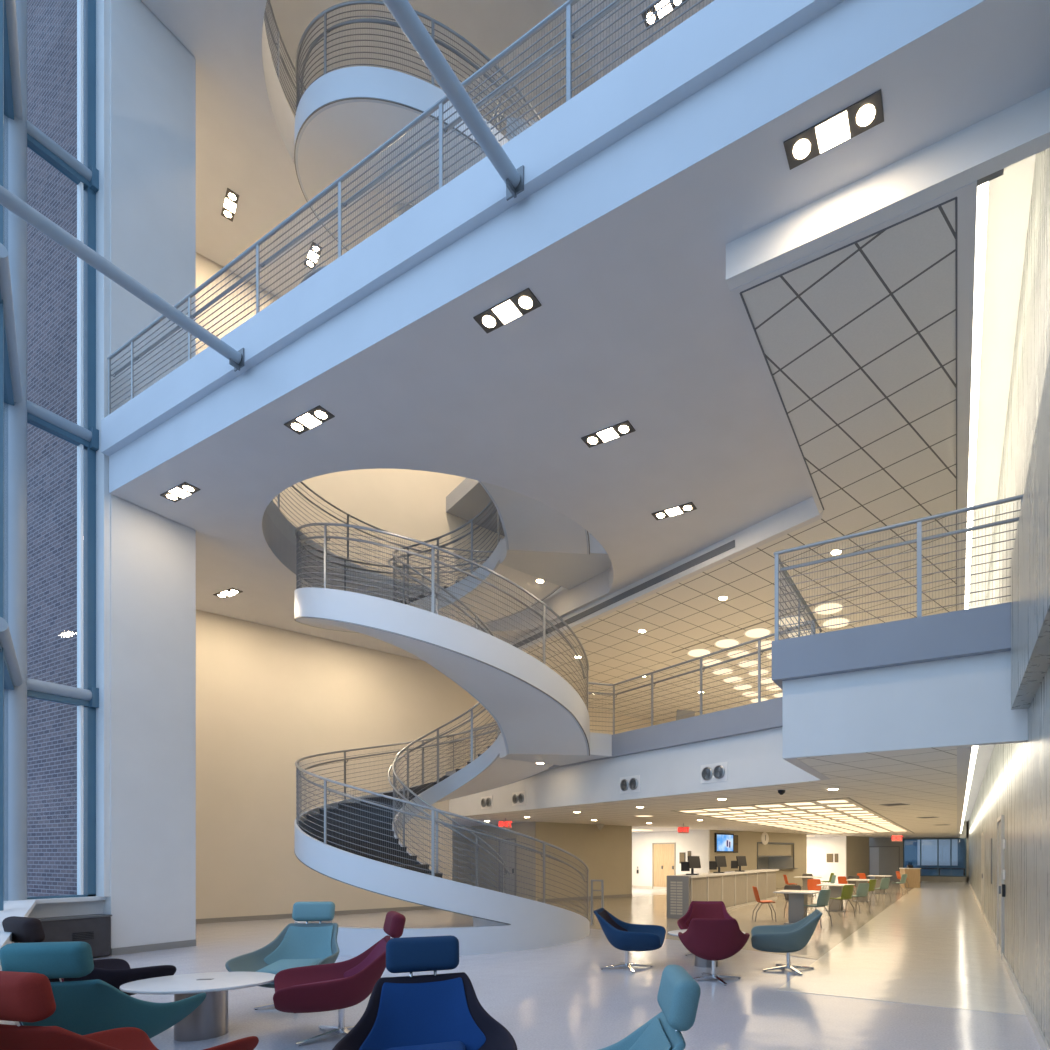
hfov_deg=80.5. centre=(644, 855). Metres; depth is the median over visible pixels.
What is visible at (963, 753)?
trim
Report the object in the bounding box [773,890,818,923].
dining table
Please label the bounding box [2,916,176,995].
lounge chair
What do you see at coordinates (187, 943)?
baseboard
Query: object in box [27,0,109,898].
window
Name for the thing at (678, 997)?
lounge chair
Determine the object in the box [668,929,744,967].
coffee table
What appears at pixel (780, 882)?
counter
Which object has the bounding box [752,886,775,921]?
dining chair
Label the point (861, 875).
dining chair
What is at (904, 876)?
dining chair
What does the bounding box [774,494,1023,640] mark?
guard railing
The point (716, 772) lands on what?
plate
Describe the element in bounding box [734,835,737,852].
plate
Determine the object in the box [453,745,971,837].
ceiling
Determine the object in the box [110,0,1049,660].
ceiling
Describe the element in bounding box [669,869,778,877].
countertop
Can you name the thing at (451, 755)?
guard railing
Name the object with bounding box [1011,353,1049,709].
wall panel
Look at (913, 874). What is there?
stand
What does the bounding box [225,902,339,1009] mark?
lounge chair
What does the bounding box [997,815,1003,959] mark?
door
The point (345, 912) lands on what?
baseboard
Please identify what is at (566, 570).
landing slab
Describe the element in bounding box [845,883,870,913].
dining chair
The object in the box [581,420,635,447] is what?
recessed light
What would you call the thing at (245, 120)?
ceiling
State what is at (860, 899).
dining table
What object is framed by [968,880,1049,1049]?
baseboard
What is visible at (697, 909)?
lounge chair
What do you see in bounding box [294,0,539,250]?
spiral staircase
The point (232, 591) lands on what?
recessed light
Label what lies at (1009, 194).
wall
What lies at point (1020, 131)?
beam
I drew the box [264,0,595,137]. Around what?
stair railing
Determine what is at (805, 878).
dining table
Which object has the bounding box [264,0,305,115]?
guard railing
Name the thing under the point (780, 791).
dome
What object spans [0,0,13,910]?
window
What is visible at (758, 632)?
ceiling lights
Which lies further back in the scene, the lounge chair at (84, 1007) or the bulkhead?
the bulkhead
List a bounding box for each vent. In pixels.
[72,931,93,940]
[513,540,734,647]
[875,802,914,805]
[914,816,939,817]
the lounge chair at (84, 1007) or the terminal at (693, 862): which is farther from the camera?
the terminal at (693, 862)
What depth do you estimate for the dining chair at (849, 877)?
22.43 m
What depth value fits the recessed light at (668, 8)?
9.88 m
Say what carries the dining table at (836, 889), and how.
on the floor
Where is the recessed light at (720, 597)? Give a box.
[718,596,727,599]
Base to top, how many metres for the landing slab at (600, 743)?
0.450 m
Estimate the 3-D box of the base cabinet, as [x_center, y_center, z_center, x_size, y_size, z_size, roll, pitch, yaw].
[-8.652,1.218,8.893,0.350,0.625,1.230,0,0,27]
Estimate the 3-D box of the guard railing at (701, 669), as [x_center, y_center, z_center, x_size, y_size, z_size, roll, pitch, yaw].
[0.836,-3.010,10.937,5.007,1.039,0.569,0,0,41]
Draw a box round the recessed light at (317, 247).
[304,242,321,268]
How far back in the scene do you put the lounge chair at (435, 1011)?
3.66 m
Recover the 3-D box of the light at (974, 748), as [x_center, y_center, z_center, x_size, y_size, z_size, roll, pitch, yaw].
[11.063,-1.390,21.012,0.190,0.160,32.910,0,0,27]
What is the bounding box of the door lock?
[1002,884,1004,896]
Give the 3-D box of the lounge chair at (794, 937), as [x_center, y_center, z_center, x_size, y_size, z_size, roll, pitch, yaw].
[1.915,1.144,8.256,0.930,0.811,0.917,0,0,10]
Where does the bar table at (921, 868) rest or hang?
on the floor
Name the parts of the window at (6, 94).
glass pane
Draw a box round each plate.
[481,796,492,808]
[512,791,525,805]
[620,775,639,793]
[679,852,684,863]
[701,762,726,783]
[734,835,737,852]
[827,854,832,861]
[990,838,991,883]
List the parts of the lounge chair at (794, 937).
leg, leg, leg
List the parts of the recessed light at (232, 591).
lamp panel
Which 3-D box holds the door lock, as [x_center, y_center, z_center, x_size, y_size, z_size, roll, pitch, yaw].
[5.205,0.500,8.816,0.040,0.180,0.100,0,0,27]
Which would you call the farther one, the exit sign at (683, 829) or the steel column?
the exit sign at (683, 829)
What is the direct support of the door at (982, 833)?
in the wall at (1015, 785)
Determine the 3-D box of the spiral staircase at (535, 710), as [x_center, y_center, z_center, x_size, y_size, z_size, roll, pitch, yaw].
[-3.803,-4.897,11.980,5.397,5.727,5.390,0,0,27]
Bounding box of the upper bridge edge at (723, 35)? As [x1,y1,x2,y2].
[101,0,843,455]
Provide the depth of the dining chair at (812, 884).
19.12 m
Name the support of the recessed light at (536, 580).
attached to the landing slab at (566, 570)
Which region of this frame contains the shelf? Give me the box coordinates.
[767,868,797,868]
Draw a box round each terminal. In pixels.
[681,856,700,874]
[709,856,726,872]
[731,856,746,871]
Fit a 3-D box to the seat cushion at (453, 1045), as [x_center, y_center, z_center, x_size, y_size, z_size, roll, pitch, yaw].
[-1.188,1.158,3.279,0.460,0.150,0.540,0,0,-21]
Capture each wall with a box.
[27,0,83,896]
[196,99,792,918]
[266,154,1035,608]
[452,822,537,900]
[632,830,709,885]
[758,846,767,867]
[768,834,806,885]
[807,836,846,882]
[847,836,868,882]
[869,821,968,881]
[969,148,1049,1046]
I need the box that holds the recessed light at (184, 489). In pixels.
[160,482,199,501]
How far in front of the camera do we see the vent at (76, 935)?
9.06 m
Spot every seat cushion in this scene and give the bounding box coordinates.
[256,959,321,981]
[291,977,346,986]
[386,1041,465,1049]
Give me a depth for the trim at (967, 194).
6.34 m
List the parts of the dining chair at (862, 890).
backrest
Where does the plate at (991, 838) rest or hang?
attached to the wall at (1015, 785)
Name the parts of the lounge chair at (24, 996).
headrest post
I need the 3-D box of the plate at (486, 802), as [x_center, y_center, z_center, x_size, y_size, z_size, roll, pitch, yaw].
[-4.286,-1.445,16.377,0.052,0.330,0.600,0,0,-43]
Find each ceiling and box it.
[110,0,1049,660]
[141,0,713,297]
[446,478,504,535]
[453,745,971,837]
[525,200,955,722]
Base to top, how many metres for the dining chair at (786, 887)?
0.824 m
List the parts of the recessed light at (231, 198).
lamp panel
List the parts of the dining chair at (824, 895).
seat, backrest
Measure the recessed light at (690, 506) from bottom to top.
0.016 m
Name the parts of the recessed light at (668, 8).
lamp panel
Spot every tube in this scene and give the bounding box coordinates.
[0,185,243,371]
[382,0,523,200]
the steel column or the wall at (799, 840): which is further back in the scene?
the wall at (799, 840)
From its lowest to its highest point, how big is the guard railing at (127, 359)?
0.969 m
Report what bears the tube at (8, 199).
attached to the upper bridge edge at (723, 35)
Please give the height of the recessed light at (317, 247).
0.016 m
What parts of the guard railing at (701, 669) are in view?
post, post, rail, post, handrail, post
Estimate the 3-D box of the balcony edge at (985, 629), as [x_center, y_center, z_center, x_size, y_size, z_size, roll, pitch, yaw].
[5.128,-2.265,24.028,14.085,0.450,33.570,0,0,27]
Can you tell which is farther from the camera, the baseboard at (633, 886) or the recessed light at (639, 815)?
the baseboard at (633, 886)
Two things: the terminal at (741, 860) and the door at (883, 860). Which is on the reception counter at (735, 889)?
the terminal at (741, 860)
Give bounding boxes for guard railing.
[107,0,703,414]
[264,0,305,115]
[272,481,493,586]
[447,721,499,769]
[588,621,817,733]
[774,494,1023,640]
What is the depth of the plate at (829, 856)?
35.06 m
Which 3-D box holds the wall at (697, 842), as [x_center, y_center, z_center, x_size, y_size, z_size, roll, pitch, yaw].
[-1.460,-0.050,27.427,4.560,3.200,7.600,0,0,-44]
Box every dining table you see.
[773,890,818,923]
[794,876,820,895]
[817,883,854,911]
[846,879,876,901]
[868,875,892,893]
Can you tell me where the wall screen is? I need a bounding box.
[715,833,733,852]
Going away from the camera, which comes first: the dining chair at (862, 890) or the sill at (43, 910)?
the sill at (43, 910)
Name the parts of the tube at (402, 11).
plate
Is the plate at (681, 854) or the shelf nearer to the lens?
the plate at (681, 854)
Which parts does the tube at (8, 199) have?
plate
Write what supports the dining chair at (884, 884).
on the floor
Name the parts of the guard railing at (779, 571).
post, post, post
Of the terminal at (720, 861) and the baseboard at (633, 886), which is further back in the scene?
the baseboard at (633, 886)
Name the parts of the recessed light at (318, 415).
lamp panel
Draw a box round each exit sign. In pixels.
[499,818,511,827]
[678,823,688,832]
[892,835,902,840]
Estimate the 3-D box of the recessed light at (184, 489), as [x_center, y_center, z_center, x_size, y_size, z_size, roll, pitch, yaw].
[-7.179,-5.612,9.372,0.720,0.016,0.210,0,0,27]
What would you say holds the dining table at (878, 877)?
on the floor
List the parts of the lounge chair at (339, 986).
leg, leg, leg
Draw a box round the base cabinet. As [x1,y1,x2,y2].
[14,914,111,956]
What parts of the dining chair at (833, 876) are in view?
backrest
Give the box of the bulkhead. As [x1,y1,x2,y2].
[449,651,1027,817]
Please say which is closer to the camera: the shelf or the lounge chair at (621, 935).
the lounge chair at (621, 935)
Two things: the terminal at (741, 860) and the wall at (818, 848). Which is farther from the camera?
the wall at (818, 848)
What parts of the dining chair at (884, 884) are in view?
backrest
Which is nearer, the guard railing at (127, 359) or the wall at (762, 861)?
the guard railing at (127, 359)
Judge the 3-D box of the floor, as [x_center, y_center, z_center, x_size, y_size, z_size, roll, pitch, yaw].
[-6.160,1.648,24.528,34.620,0.204,54.000,0,0,27]
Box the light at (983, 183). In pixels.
[964,168,1003,609]
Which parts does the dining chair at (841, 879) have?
backrest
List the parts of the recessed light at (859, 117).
lamp panel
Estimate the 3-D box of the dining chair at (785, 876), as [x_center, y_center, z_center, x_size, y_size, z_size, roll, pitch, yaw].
[5.667,1.139,23.700,0.528,0.824,0.446,0,0,0]
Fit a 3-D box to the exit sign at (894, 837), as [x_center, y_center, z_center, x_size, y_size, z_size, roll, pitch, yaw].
[12.499,-0.929,30.084,0.563,0.418,0.054,0,0,0]
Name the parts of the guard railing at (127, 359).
post, post, post, post, post, rail, post, post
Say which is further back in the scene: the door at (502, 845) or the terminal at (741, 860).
the door at (502, 845)
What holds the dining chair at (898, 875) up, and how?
on the floor
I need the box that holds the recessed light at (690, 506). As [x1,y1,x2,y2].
[651,502,696,519]
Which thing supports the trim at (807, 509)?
attached to the ceiling at (638, 321)
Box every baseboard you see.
[111,939,195,955]
[196,906,434,923]
[538,894,631,901]
[632,885,666,889]
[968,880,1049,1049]
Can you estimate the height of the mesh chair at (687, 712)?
1.049 m
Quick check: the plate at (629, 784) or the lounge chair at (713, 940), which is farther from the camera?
the plate at (629, 784)
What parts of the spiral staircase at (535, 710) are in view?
post, post, post, post, post, post, post, rail, edge trim, handrail, handrail, rail, post, post, post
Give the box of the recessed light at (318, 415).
[284,405,334,434]
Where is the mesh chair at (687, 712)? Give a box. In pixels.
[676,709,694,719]
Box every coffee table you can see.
[119,972,274,1041]
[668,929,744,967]
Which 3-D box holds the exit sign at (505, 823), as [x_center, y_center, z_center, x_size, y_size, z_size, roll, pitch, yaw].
[-4.179,-0.986,18.208,0.405,0.303,0.054,0,0,0]
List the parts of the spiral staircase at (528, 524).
rail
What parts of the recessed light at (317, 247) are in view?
lamp panel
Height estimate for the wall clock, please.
0.600 m
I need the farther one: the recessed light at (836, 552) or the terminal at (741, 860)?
the terminal at (741, 860)
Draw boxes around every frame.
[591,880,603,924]
[757,842,797,868]
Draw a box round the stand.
[899,868,920,887]
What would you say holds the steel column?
on the trim at (19, 908)
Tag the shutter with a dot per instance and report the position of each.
(777, 849)
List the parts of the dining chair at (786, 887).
backrest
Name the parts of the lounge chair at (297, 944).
leg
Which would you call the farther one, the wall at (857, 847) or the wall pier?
the wall at (857, 847)
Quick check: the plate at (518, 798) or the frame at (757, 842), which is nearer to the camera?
the plate at (518, 798)
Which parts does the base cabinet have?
lid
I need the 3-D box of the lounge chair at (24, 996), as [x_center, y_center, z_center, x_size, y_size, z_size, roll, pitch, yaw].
[-2.719,1.028,3.083,0.917,1.044,0.996,0,0,12]
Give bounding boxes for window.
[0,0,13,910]
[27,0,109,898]
[903,838,965,876]
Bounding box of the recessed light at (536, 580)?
[535,579,544,582]
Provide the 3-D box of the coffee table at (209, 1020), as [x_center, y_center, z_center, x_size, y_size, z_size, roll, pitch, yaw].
[-3.840,1.313,5.260,1.170,0.473,0.840,0,0,-8]
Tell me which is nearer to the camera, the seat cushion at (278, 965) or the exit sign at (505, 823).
the seat cushion at (278, 965)
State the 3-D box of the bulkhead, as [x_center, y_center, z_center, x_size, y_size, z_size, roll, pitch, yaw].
[5.165,-1.589,24.065,14.052,0.901,33.470,0,0,27]
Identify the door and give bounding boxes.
[499,838,515,895]
[652,843,675,888]
[869,846,899,880]
[981,832,984,916]
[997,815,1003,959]
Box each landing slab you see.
[500,534,610,589]
[500,732,611,765]
[506,117,537,139]
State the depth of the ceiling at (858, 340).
8.23 m
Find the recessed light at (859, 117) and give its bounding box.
[783,89,883,169]
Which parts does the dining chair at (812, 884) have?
backrest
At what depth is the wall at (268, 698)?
15.67 m
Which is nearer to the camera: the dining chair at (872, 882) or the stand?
the dining chair at (872, 882)
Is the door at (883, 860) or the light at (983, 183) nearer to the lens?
the light at (983, 183)
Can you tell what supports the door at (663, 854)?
in the wall at (697, 842)
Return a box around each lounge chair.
[0,941,205,1037]
[0,971,258,1049]
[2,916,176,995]
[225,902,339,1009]
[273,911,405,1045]
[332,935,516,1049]
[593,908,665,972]
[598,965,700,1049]
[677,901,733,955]
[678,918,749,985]
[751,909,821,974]
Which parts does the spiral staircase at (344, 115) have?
post, edge trim, rail, handrail, post, rail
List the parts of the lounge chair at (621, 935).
leg, leg, leg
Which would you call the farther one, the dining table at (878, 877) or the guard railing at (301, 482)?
the dining table at (878, 877)
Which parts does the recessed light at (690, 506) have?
lamp panel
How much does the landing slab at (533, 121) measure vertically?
0.450 m
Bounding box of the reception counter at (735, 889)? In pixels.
[667,869,778,918]
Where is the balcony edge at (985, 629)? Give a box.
[447,602,1010,820]
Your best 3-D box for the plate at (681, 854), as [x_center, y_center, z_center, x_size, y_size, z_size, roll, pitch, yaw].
[1.677,0.090,27.284,0.024,0.500,0.340,0,0,-43]
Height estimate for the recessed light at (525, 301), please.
0.016 m
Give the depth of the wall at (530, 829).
22.12 m
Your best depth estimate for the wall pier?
9.94 m
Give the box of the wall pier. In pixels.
[103,0,195,955]
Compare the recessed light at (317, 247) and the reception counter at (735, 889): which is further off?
the reception counter at (735, 889)
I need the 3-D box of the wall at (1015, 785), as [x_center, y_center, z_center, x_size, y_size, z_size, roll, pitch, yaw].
[11.038,-8.700,19.793,0.300,20.500,47.700,0,0,27]
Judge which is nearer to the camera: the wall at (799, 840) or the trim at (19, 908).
the trim at (19, 908)
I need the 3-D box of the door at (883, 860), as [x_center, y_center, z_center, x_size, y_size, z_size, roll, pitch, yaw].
[14.903,0.465,37.859,1.840,2.170,0.030,0,0,27]
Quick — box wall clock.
[761,832,768,844]
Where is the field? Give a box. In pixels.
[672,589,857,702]
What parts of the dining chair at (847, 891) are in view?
backrest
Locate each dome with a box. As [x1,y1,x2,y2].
[596,824,603,829]
[775,789,788,794]
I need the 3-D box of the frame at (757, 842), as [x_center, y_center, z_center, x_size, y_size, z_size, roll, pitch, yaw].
[6.486,-0.005,29.556,3.120,1.310,0.250,0,0,-44]
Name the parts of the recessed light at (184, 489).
lamp panel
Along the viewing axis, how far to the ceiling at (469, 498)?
17.61 m
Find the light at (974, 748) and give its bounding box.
[960,746,977,832]
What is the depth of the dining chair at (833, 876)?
23.08 m
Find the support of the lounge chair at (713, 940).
on the floor
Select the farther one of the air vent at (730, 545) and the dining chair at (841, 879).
the dining chair at (841, 879)
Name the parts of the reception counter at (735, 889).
panel, panel, panel, panel, panel, panel, panel, panel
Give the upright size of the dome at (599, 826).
0.220 m
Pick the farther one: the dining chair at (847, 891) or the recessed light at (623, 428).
the dining chair at (847, 891)
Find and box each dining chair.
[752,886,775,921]
[783,875,796,884]
[784,885,801,919]
[802,889,831,927]
[807,879,820,903]
[821,873,833,889]
[822,875,835,888]
[828,885,854,917]
[838,876,855,894]
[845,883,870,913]
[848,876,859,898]
[856,879,877,905]
[857,873,872,891]
[870,878,890,902]
[891,874,907,893]
[895,871,908,888]
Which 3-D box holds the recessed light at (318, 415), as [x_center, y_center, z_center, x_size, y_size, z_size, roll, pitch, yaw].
[-4.331,-5.612,7.824,0.720,0.016,0.210,0,0,27]
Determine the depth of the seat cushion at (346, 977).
5.31 m
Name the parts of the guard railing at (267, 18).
post, handrail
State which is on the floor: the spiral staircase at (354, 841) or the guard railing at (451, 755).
the spiral staircase at (354, 841)
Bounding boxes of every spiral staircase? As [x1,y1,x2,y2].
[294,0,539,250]
[294,500,589,755]
[294,703,589,955]
[300,265,589,553]
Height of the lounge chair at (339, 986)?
1.044 m
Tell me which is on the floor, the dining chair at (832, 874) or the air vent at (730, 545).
the dining chair at (832, 874)
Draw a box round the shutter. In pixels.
[758,844,791,856]
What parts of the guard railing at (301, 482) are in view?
post, post, handrail, rail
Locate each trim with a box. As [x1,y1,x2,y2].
[0,896,105,948]
[510,496,818,649]
[522,181,976,651]
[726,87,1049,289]
[784,747,971,836]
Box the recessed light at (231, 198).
[221,188,238,221]
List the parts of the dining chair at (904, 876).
backrest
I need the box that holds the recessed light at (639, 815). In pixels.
[634,814,653,816]
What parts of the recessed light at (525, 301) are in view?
lamp panel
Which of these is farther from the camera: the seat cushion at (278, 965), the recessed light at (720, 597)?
the recessed light at (720, 597)
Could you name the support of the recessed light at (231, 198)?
in the ceiling at (245, 120)
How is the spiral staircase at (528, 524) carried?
on the landing slab at (566, 570)
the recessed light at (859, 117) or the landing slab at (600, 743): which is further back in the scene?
the landing slab at (600, 743)
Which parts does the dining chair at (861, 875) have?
backrest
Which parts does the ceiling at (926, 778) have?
light panel, light panel, light panel, light panel, light panel, light panel, light panel, light panel, light panel, light panel, light panel, light panel, light panel, light panel, light panel, light panel, light panel, light panel, light panel, light panel, light panel, light panel, light panel, light panel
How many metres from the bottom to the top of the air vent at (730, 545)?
0.120 m
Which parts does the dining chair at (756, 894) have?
backrest, seat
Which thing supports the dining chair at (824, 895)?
on the floor
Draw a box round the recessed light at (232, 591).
[213,588,242,598]
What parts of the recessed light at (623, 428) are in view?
lamp panel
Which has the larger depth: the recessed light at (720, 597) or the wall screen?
the wall screen
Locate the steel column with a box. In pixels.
[0,0,98,900]
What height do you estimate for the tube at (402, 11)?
0.240 m
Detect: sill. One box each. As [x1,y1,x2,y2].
[0,900,102,970]
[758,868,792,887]
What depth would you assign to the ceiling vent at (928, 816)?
17.69 m
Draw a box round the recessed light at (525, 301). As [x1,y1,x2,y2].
[473,288,541,332]
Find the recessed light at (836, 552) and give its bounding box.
[830,549,841,554]
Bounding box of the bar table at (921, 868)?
[921,868,964,875]
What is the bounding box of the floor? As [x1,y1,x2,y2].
[0,881,1040,1049]
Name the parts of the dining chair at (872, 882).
backrest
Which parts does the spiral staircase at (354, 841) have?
post, post, post, post, edge trim, post, post, post, post, rail, handrail, rail, handrail, post, post, post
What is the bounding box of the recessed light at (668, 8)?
[641,0,686,27]

